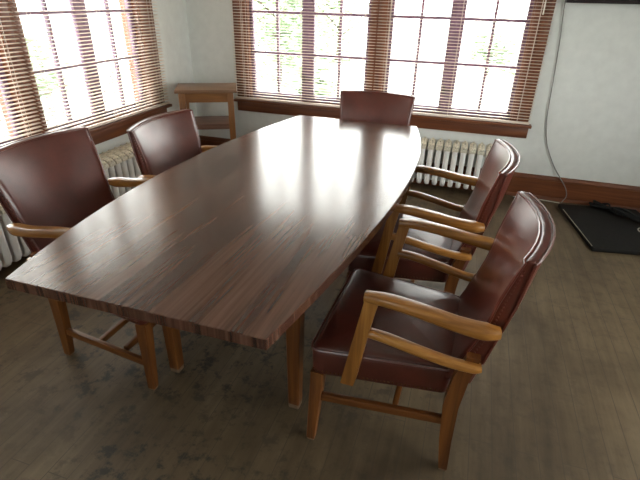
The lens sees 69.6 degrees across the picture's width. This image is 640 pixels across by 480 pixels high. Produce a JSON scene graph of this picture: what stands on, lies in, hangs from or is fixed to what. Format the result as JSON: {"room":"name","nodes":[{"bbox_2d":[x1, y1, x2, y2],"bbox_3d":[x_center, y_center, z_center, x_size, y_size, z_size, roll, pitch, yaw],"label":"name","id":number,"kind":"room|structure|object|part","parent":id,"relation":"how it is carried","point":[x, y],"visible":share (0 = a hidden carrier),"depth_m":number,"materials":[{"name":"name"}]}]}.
{"room":"conference room","nodes":[
{"label":"conference room","id":0,"kind":"room"},
{"bbox_2d":[0,0,198,154],"bbox_3d":[-2.253,-0.773,1.623,0.160,2.750,6.200,10,29,15],"label":"wall","id":1,"kind":"structure","parent":0,"point":[171,15],"depth_m":4.13,"materials":[{"name":"paint"}]},
{"bbox_2d":[0,0,39,144],"bbox_3d":[-2.080,-1.071,2.083,0.212,1.625,1.325,10,29,15],"label":"window","id":2,"kind":"structure","parent":1,"relation":"in","point":[1,4],"depth_m":2.77,"materials":[{"name":"brown wood"}]},
{"bbox_3d":[-1.966,-1.165,2.365,0.040,1.494,0.543,10,29,15],"label":"sash","id":3,"kind":"part","parent":2,"relation":"part of","materials":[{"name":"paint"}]},
{"bbox_2d":[0,2,42,145],"bbox_3d":[-1.958,-1.046,2.042,0.046,1.606,1.324,10,29,15],"label":"blind","id":4,"kind":"object","parent":2,"relation":"attached to","point":[1,25],"visible":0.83,"depth_m":2.71,"materials":[{"name":"brown wood"}]},
{"bbox_3d":[-1.784,-1.274,2.528,0.030,1.550,0.003,10,29,15],"label":"ladder cord","id":5,"kind":"part","parent":4,"relation":"part of","materials":[{"name":"white fabric"}]},
{"bbox_2d":[6,0,164,132],"bbox_3d":[-1.671,-1.656,3.209,0.212,1.625,1.340,10,29,15],"label":"window","id":6,"kind":"structure","parent":1,"relation":"in","point":[17,27],"depth_m":3.41,"materials":[{"name":"brown wood"}]},
{"bbox_3d":[-1.753,-1.470,2.954,0.040,1.494,0.543,10,29,15],"label":"sash","id":7,"kind":"part","parent":6,"relation":"part of","materials":[{"name":"paint"}]},
{"bbox_2d":[10,0,169,132],"bbox_3d":[-1.539,-1.637,3.180,0.056,1.606,1.346,10,29,15],"label":"blind","id":8,"kind":"object","parent":6,"relation":"attached to","point":[28,6],"visible":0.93,"depth_m":3.26,"materials":[{"name":"brown wood"}]},
{"bbox_3d":[-1.720,-1.366,2.706,0.030,1.550,0.003,10,29,15],"label":"ladder cord","id":9,"kind":"part","parent":8,"relation":"part of","materials":[{"name":"white fabric"}]},
{"bbox_3d":[-1.544,-1.618,3.191,0.030,1.550,0.003,10,29,15],"label":"ladder cord","id":10,"kind":"part","parent":8,"relation":"part of","materials":[{"name":"white fabric"}]},
{"bbox_3d":[-1.561,-0.935,3.552,0.026,0.018,1.342,10,29,15],"label":"rail","id":11,"kind":"part","parent":8,"relation":"part of","materials":[{"name":"brown wood"}]},
{"bbox_3d":[-1.445,-1.745,3.373,0.011,1.490,0.011,-1,28,-5],"label":"pull cord","id":12,"kind":"part","parent":8,"relation":"part of","materials":[{"name":"white fabric"}]},
{"bbox_3d":[-1.367,-1.870,3.677,0.030,1.550,0.003,10,29,15],"label":"ladder cord","id":13,"kind":"part","parent":8,"relation":"part of","materials":[{"name":"white fabric"}]},
{"bbox_3d":[-1.586,-1.708,3.413,0.040,1.494,0.543,10,29,15],"label":"sash","id":14,"kind":"part","parent":6,"relation":"part of","materials":[{"name":"paint"}]},
{"bbox_2d":[89,104,171,144],"bbox_3d":[-1.779,-0.573,3.023,0.075,0.131,2.720,10,29,15],"label":"trim","id":15,"kind":"structure","parent":1,"relation":"attached to","point":[100,134],"depth_m":3.60,"materials":[{"name":"brown wood"}]},
{"bbox_2d":[0,183,639,479],"bbox_3d":[0.295,0.959,1.626,5.750,0.200,6.650,10,29,15],"label":"floor","id":16,"kind":"structure","parent":0,"point":[557,397],"depth_m":1.92,"materials":[{"name":"brown wood"}]},
{"bbox_2d":[0,142,141,270],"bbox_3d":[-1.698,-0.230,3.070,0.197,0.464,1.799,10,29,15],"label":"radiator","id":17,"kind":"object","parent":16,"relation":"on","point":[120,161],"visible":0.3,"depth_m":3.29,"materials":[{"name":"metal"}]},
{"bbox_2d":[0,127,158,389],"bbox_3d":[-0.942,0.037,2.097,0.736,0.933,0.626,10,29,16],"label":"armchair","id":18,"kind":"object","parent":16,"relation":"on","point":[51,182],"visible":0.34,"depth_m":2.00,"materials":[{"name":"leather"}]},
{"bbox_3d":[-1.043,-0.026,1.763,0.403,0.073,0.055,10,29,16],"label":"arm","id":19,"kind":"part","parent":18,"relation":"part of","materials":[{"name":"brown wood"}]},
{"bbox_3d":[-1.157,0.291,2.022,0.081,0.525,0.040,10,29,16],"label":"leg","id":20,"kind":"part","parent":18,"relation":"part of","materials":[{"name":"brown wood"}]},
{"bbox_3d":[-1.145,-0.177,2.065,0.285,0.532,0.531,10,29,16],"label":"backrest","id":21,"kind":"part","parent":18,"relation":"part of","materials":[{"name":"leather"}]},
{"bbox_3d":[-0.826,0.121,2.095,0.476,0.142,0.564,10,29,16],"label":"seat","id":22,"kind":"part","parent":18,"relation":"part of","materials":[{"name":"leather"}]},
{"bbox_3d":[-0.856,-0.275,2.242,0.403,0.073,0.055,10,29,16],"label":"arm","id":23,"kind":"part","parent":18,"relation":"part of","materials":[{"name":"brown wood"}]},
{"bbox_3d":[-0.715,0.475,1.918,0.055,0.317,0.069,10,29,16],"label":"leg","id":24,"kind":"part","parent":18,"relation":"part of","materials":[{"name":"brown wood"}]},
{"bbox_2d":[127,109,215,177],"bbox_3d":[-0.606,-0.212,2.616,0.691,0.904,0.626,10,29,16],"label":"armchair","id":25,"kind":"object","parent":16,"relation":"on","point":[161,142],"visible":0.17,"depth_m":2.52,"materials":[{"name":"leather"}]},
{"bbox_3d":[-0.725,-0.292,2.280,0.403,0.073,0.055,10,29,16],"label":"arm","id":26,"kind":"part","parent":25,"relation":"part of","materials":[{"name":"brown wood"}]},
{"bbox_3d":[-0.545,-0.541,2.762,0.403,0.073,0.055,10,29,16],"label":"arm","id":27,"kind":"part","parent":25,"relation":"part of","materials":[{"name":"brown wood"}]},
{"bbox_2d":[174,83,236,140],"bbox_3d":[-0.993,-0.981,4.176,0.510,0.790,0.360,-4,28,-10],"label":"stand","id":28,"kind":"object","parent":16,"relation":"on","point":[187,93],"visible":0.66,"depth_m":3.94,"materials":[{"name":"brown wood"}]},
{"bbox_3d":[-1.165,-0.890,4.023,0.052,0.764,0.048,-4,28,-10],"label":"leg","id":29,"kind":"part","parent":28,"relation":"part of","materials":[{"name":"brown wood"}]},
{"bbox_2d":[194,116,229,129],"bbox_3d":[-0.991,-1.054,4.138,0.420,0.045,0.314,-4,28,-10],"label":"shelf","id":30,"kind":"object","parent":28,"relation":"attached to","point":[202,122],"depth_m":4.05,"materials":[{"name":"brown wood"}]},
{"bbox_3d":[-0.771,-0.915,4.090,0.052,0.764,0.048,-4,28,-10],"label":"leg","id":31,"kind":"part","parent":28,"relation":"part of","materials":[{"name":"brown wood"}]},
{"bbox_2d":[5,115,420,408],"bbox_3d":[-0.152,0.015,2.366,1.100,0.758,2.324,11,29,17],"label":"conference table","id":32,"kind":"object","parent":16,"relation":"on","point":[236,240],"visible":0.94,"depth_m":1.64,"materials":[{"name":"brown wood"}]},
{"bbox_3d":[-0.635,0.252,1.906,0.066,0.702,0.066,11,29,17],"label":"leg","id":33,"kind":"part","parent":32,"relation":"part of","materials":[{"name":"brown wood"}]},
{"bbox_3d":[-0.094,0.353,1.741,0.066,0.702,0.066,11,29,17],"label":"leg","id":34,"kind":"part","parent":32,"relation":"part of","materials":[{"name":"brown wood"}]},
{"bbox_2d":[340,90,415,125],"bbox_3d":[0.312,-0.529,3.262,0.626,0.904,0.691,10,29,16],"label":"armchair","id":35,"kind":"object","parent":16,"relation":"on","point":[358,105],"visible":0.14,"depth_m":3.32,"materials":[{"name":"leather"}]},
{"bbox_2d":[306,191,555,470],"bbox_3d":[0.381,0.291,1.712,0.691,0.904,0.626,10,29,16],"label":"armchair","id":36,"kind":"object","parent":16,"relation":"on","point":[384,328],"visible":1,"depth_m":1.57,"materials":[{"name":"leather"}]},
{"bbox_3d":[-0.013,0.602,1.711,0.055,0.317,0.069,10,29,16],"label":"leg","id":37,"kind":"part","parent":36,"relation":"part of","materials":[{"name":"brown wood"}]},
{"bbox_3d":[0.127,0.336,1.500,0.107,0.366,0.038,10,29,16],"label":"arm post","id":38,"kind":"part","parent":36,"relation":"part of","materials":[{"name":"brown wood"}]},
{"bbox_3d":[0.281,0.373,1.793,0.479,0.007,0.567,10,29,16],"label":"nail trim","id":39,"kind":"part","parent":36,"relation":"part of","materials":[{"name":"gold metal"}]},
{"bbox_3d":[0.283,0.323,1.766,0.476,0.142,0.564,10,29,16],"label":"seat","id":40,"kind":"part","parent":36,"relation":"part of","materials":[{"name":"leather"}]},
{"bbox_3d":[0.312,0.093,1.970,0.107,0.366,0.038,10,29,16],"label":"arm post","id":41,"kind":"part","parent":36,"relation":"part of","materials":[{"name":"brown wood"}]},
{"bbox_3d":[0.318,0.346,1.438,0.367,0.080,0.040,10,29,15],"label":"rail","id":42,"kind":"part","parent":36,"relation":"part of","materials":[{"name":"brown wood"}]},
{"bbox_3d":[0.325,0.223,1.357,0.403,0.073,0.055,10,29,16],"label":"arm","id":43,"kind":"part","parent":36,"relation":"part of","materials":[{"name":"brown wood"}]},
{"bbox_3d":[0.499,0.108,1.897,0.367,0.080,0.040,11,29,18],"label":"rail","id":44,"kind":"part","parent":36,"relation":"part of","materials":[{"name":"brown wood"}]},
{"bbox_3d":[0.513,-0.025,1.836,0.403,0.073,0.055,10,29,16],"label":"arm","id":45,"kind":"part","parent":36,"relation":"part of","materials":[{"name":"brown wood"}]},
{"bbox_3d":[0.448,0.583,1.546,0.081,0.525,0.040,10,29,16],"label":"leg","id":46,"kind":"part","parent":36,"relation":"part of","materials":[{"name":"brown wood"}]},
{"bbox_3d":[0.592,0.153,1.557,0.240,0.503,0.531,10,29,16],"label":"backrest","id":47,"kind":"part","parent":36,"relation":"part of","materials":[{"name":"leather"}]},
{"bbox_3d":[0.506,0.231,1.339,0.097,0.371,0.010,23,35,35],"label":"nail trim","id":48,"kind":"part","parent":36,"relation":"part of","materials":[{"name":"brown metal"}]},
{"bbox_2d":[346,139,519,293],"bbox_3d":[0.539,-0.025,2.319,0.691,0.904,0.626,9,29,15],"label":"armchair","id":49,"kind":"object","parent":16,"relation":"on","point":[502,160],"visible":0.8,"depth_m":2.14,"materials":[{"name":"leather"}]},
{"bbox_3d":[0.293,0.024,2.100,0.107,0.366,0.038,9,29,15],"label":"arm post","id":50,"kind":"part","parent":49,"relation":"part of","materials":[{"name":"brown wood"}]},
{"bbox_3d":[0.440,0.008,2.370,0.476,0.142,0.564,9,29,15],"label":"seat","id":51,"kind":"part","parent":49,"relation":"part of","materials":[{"name":"leather"}]},
{"bbox_3d":[0.459,-0.222,2.575,0.107,0.366,0.038,9,29,15],"label":"arm post","id":52,"kind":"part","parent":49,"relation":"part of","materials":[{"name":"brown wood"}]},
{"bbox_3d":[0.486,0.031,2.043,0.367,0.080,0.040,9,29,13],"label":"rail","id":53,"kind":"part","parent":49,"relation":"part of","materials":[{"name":"brown wood"}]},
{"bbox_3d":[0.649,-0.210,2.507,0.367,0.080,0.040,10,29,16],"label":"rail","id":54,"kind":"part","parent":49,"relation":"part of","materials":[{"name":"brown wood"}]},
{"bbox_3d":[0.494,-0.092,1.963,0.403,0.073,0.055,9,29,15],"label":"arm","id":55,"kind":"part","parent":49,"relation":"part of","materials":[{"name":"brown wood"}]},
{"bbox_3d":[0.663,-0.344,2.447,0.403,0.073,0.055,9,29,15],"label":"arm","id":56,"kind":"part","parent":49,"relation":"part of","materials":[{"name":"brown wood"}]},
{"bbox_3d":[0.617,0.266,2.156,0.081,0.525,0.040,9,29,15],"label":"leg","id":57,"kind":"part","parent":49,"relation":"part of","materials":[{"name":"brown wood"}]},
{"bbox_3d":[0.753,-0.167,2.170,0.240,0.503,0.531,9,29,15],"label":"backrest","id":58,"kind":"part","parent":49,"relation":"part of","materials":[{"name":"leather"}]},
{"bbox_3d":[0.675,-0.087,1.950,0.097,0.371,0.010,22,34,34],"label":"nail trim","id":59,"kind":"part","parent":49,"relation":"part of","materials":[{"name":"brown metal"}]},
{"bbox_2d":[412,136,491,189],"bbox_3d":[0.793,-0.682,4.047,1.467,0.464,0.197,10,29,15],"label":"radiator","id":60,"kind":"object","parent":16,"relation":"on","point":[430,148],"visible":0.41,"depth_m":3.85,"materials":[{"name":"metal"}]},
{"bbox_2d":[558,204,639,254],"bbox_3d":[2.213,-0.085,3.448,0.600,0.031,0.770,5,28,7],"label":"flat panel","id":61,"kind":"object","parent":16,"relation":"on","point":[602,230],"visible":0.98,"depth_m":3.41,"materials":[{"name":"black plastic"}]},
{"bbox_2d":[589,200,639,222],"bbox_3d":[2.363,-0.222,3.617,0.106,0.058,0.507,-15,32,-29],"label":"cable bundle","id":62,"kind":"object","parent":61,"relation":"on","point":[623,212],"visible":1,"depth_m":3.61,"materials":[{"name":"black plastic"}]},
{"bbox_2d":[185,0,639,186],"bbox_3d":[1.296,-1.728,3.603,5.750,2.750,0.160,10,29,15],"label":"wall","id":63,"kind":"structure","parent":0,"point":[593,120],"depth_m":3.66,"materials":[{"name":"paint"}]},
{"bbox_2d":[232,0,380,104],"bbox_3d":[-0.114,-2.018,3.970,1.320,1.625,0.212,10,29,15],"label":"window","id":64,"kind":"structure","parent":63,"relation":"in","point":[309,11],"depth_m":4.10,"materials":[{"name":"brown wood"}]},
{"bbox_3d":[-0.359,-2.009,4.040,0.556,1.494,0.040,10,29,15],"label":"sash","id":65,"kind":"part","parent":64,"relation":"part of","materials":[{"name":"paint"}]},
{"bbox_2d":[230,0,378,107],"bbox_3d":[-0.159,-1.960,3.860,1.311,1.606,0.046,10,29,15],"label":"blind","id":66,"kind":"object","parent":64,"relation":"attached to","point":[300,2],"visible":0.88,"depth_m":4.04,"materials":[{"name":"brown wood"}]},
{"bbox_3d":[-0.690,-2.031,4.015,0.003,1.550,0.030,10,29,15],"label":"ladder cord","id":67,"kind":"part","parent":66,"relation":"part of","materials":[{"name":"white fabric"}]},
{"bbox_3d":[-0.177,-1.258,4.230,1.307,0.018,0.026,10,29,15],"label":"rail","id":68,"kind":"part","parent":66,"relation":"part of","materials":[{"name":"brown wood"}]},
{"bbox_3d":[-0.160,-1.940,3.870,0.003,1.550,0.030,10,29,15],"label":"ladder cord","id":69,"kind":"part","parent":66,"relation":"part of","materials":[{"name":"white fabric"}]},
{"bbox_3d":[0.371,-1.850,3.724,0.003,1.550,0.030,10,29,15],"label":"ladder cord","id":70,"kind":"part","parent":66,"relation":"part of","materials":[{"name":"white fabric"}]},
{"bbox_3d":[0.169,-1.919,3.895,0.556,1.494,0.040,10,29,15],"label":"sash","id":71,"kind":"part","parent":64,"relation":"part of","materials":[{"name":"paint"}]},
{"bbox_2d":[234,98,531,137],"bbox_3d":[0.448,-1.093,4.101,2.652,0.116,0.075,10,29,15],"label":"trim","id":72,"kind":"structure","parent":63,"relation":"attached to","point":[421,121],"depth_m":3.98,"materials":[{"name":"brown wood"}]},
{"bbox_2d":[199,135,639,211],"bbox_3d":[1.262,-0.557,4.110,5.300,0.204,0.030,10,29,15],"label":"baseboard","id":73,"kind":"structure","parent":63,"relation":"attached to","point":[543,187],"depth_m":3.88,"materials":[{"name":"brown wood"}]},
{"bbox_2d":[374,0,556,121],"bbox_3d":[1.128,-1.806,3.629,1.290,1.625,0.212,10,29,15],"label":"window","id":74,"kind":"structure","parent":63,"relation":"in","point":[384,5],"depth_m":3.71,"materials":[{"name":"brown wood"}]},
{"bbox_3d":[0.835,-1.805,3.713,0.536,1.494,0.040,10,29,15],"label":"sash","id":75,"kind":"part","parent":74,"relation":"part of","materials":[{"name":"paint"}]},
{"bbox_2d":[373,0,557,124],"bbox_3d":[1.089,-1.744,3.512,1.299,1.606,0.059,10,29,15],"label":"blind","id":76,"kind":"object","parent":74,"relation":"attached to","point":[545,2],"visible":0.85,"depth_m":3.68,"materials":[{"name":"brown wood"}]},
{"bbox_3d":[0.565,-1.817,3.671,0.003,1.550,0.030,10,29,15],"label":"ladder cord","id":77,"kind":"part","parent":76,"relation":"part of","materials":[{"name":"white fabric"}]},
{"bbox_3d":[1.090,-1.727,3.527,0.003,1.550,0.030,10,29,15],"label":"ladder cord","id":78,"kind":"part","parent":76,"relation":"part of","materials":[{"name":"white fabric"}]},
{"bbox_3d":[1.072,-1.045,3.887,1.295,0.018,0.026,10,29,15],"label":"rail","id":79,"kind":"part","parent":76,"relation":"part of","materials":[{"name":"brown wood"}]},
{"bbox_3d":[1.615,-1.638,3.383,0.003,1.550,0.030,10,29,15],"label":"ladder cord","id":80,"kind":"part","parent":76,"relation":"part of","materials":[{"name":"white fabric"}]},
{"bbox_3d":[1.345,-1.718,3.573,0.536,1.494,0.040,10,29,15],"label":"sash","id":81,"kind":"part","parent":74,"relation":"part of","materials":[{"name":"paint"}]},
{"bbox_2d":[566,0,639,3],"bbox_3d":[2.295,-1.900,3.019,1.100,0.640,0.064,10,29,15],"label":"wall screen","id":82,"kind":"object","parent":63,"relation":"attached to","point":[567,1],"visible":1,"depth_m":3.21,"materials":[{"name":"black glass"}]},
{"bbox_2d":[546,0,566,202],"bbox_3d":[1.922,-1.043,3.604,0.371,1.558,0.043,12,30,20],"label":"power cord","id":83,"kind":"object","parent":82,"relation":"hanging from","point":[565,0],"visible":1,"depth_m":3.64,"materials":[{"name":"grey plastic"}]},
{"label":"outside","id":84,"kind":"structure","parent":0,"visible":0},
{"bbox_2d":[0,12,524,138],"bbox_3d":[3.325,-6.772,17.909,90.000,0.200,90.000,10,29,15],"label":"ground","id":85,"kind":"structure","parent":84,"point":[406,22],"depth_m":17.33,"materials":[{"name":"white"}]},
{"bbox_2d":[25,38,81,100],"bbox_3d":[-6.058,-3.527,8.889,2.102,2.067,2.503,-4,28,-10],"label":"shrub","id":86,"kind":"object","parent":85,"relation":"on","point":[29,39],"visible":0.17,"depth_m":9.08,"materials":[{"name":"green plant"}]},
{"bbox_2d":[254,0,336,86],"bbox_3d":[-1.136,-6.042,11.908,2.998,3.921,2.973,19,33,30],"label":"tree","id":87,"kind":"object","parent":85,"relation":"on","point":[284,5],"visible":0.41,"depth_m":11.53,"materials":[{"name":"green plant"}]},
{"bbox_2d":[273,52,342,96],"bbox_3d":[-0.224,-2.921,8.817,1.558,1.332,1.820,10,29,15],"label":"shrub","id":88,"kind":"object","parent":85,"relation":"on","point":[318,59],"visible":0.14,"depth_m":8.47,"materials":[{"name":"green plant"}]},
{"bbox_2d":[272,0,368,61],"bbox_3d":[0.164,-8.425,17.137,3.385,3.312,4.847,-9,30,-19],"label":"tree","id":89,"kind":"object","parent":85,"relation":"on","point":[328,21],"visible":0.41,"depth_m":16.48,"materials":[{"name":"green plant"}]},
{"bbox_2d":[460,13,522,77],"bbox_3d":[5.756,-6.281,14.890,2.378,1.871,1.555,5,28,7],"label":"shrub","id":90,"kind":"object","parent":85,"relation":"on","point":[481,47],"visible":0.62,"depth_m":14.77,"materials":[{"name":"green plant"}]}
]}

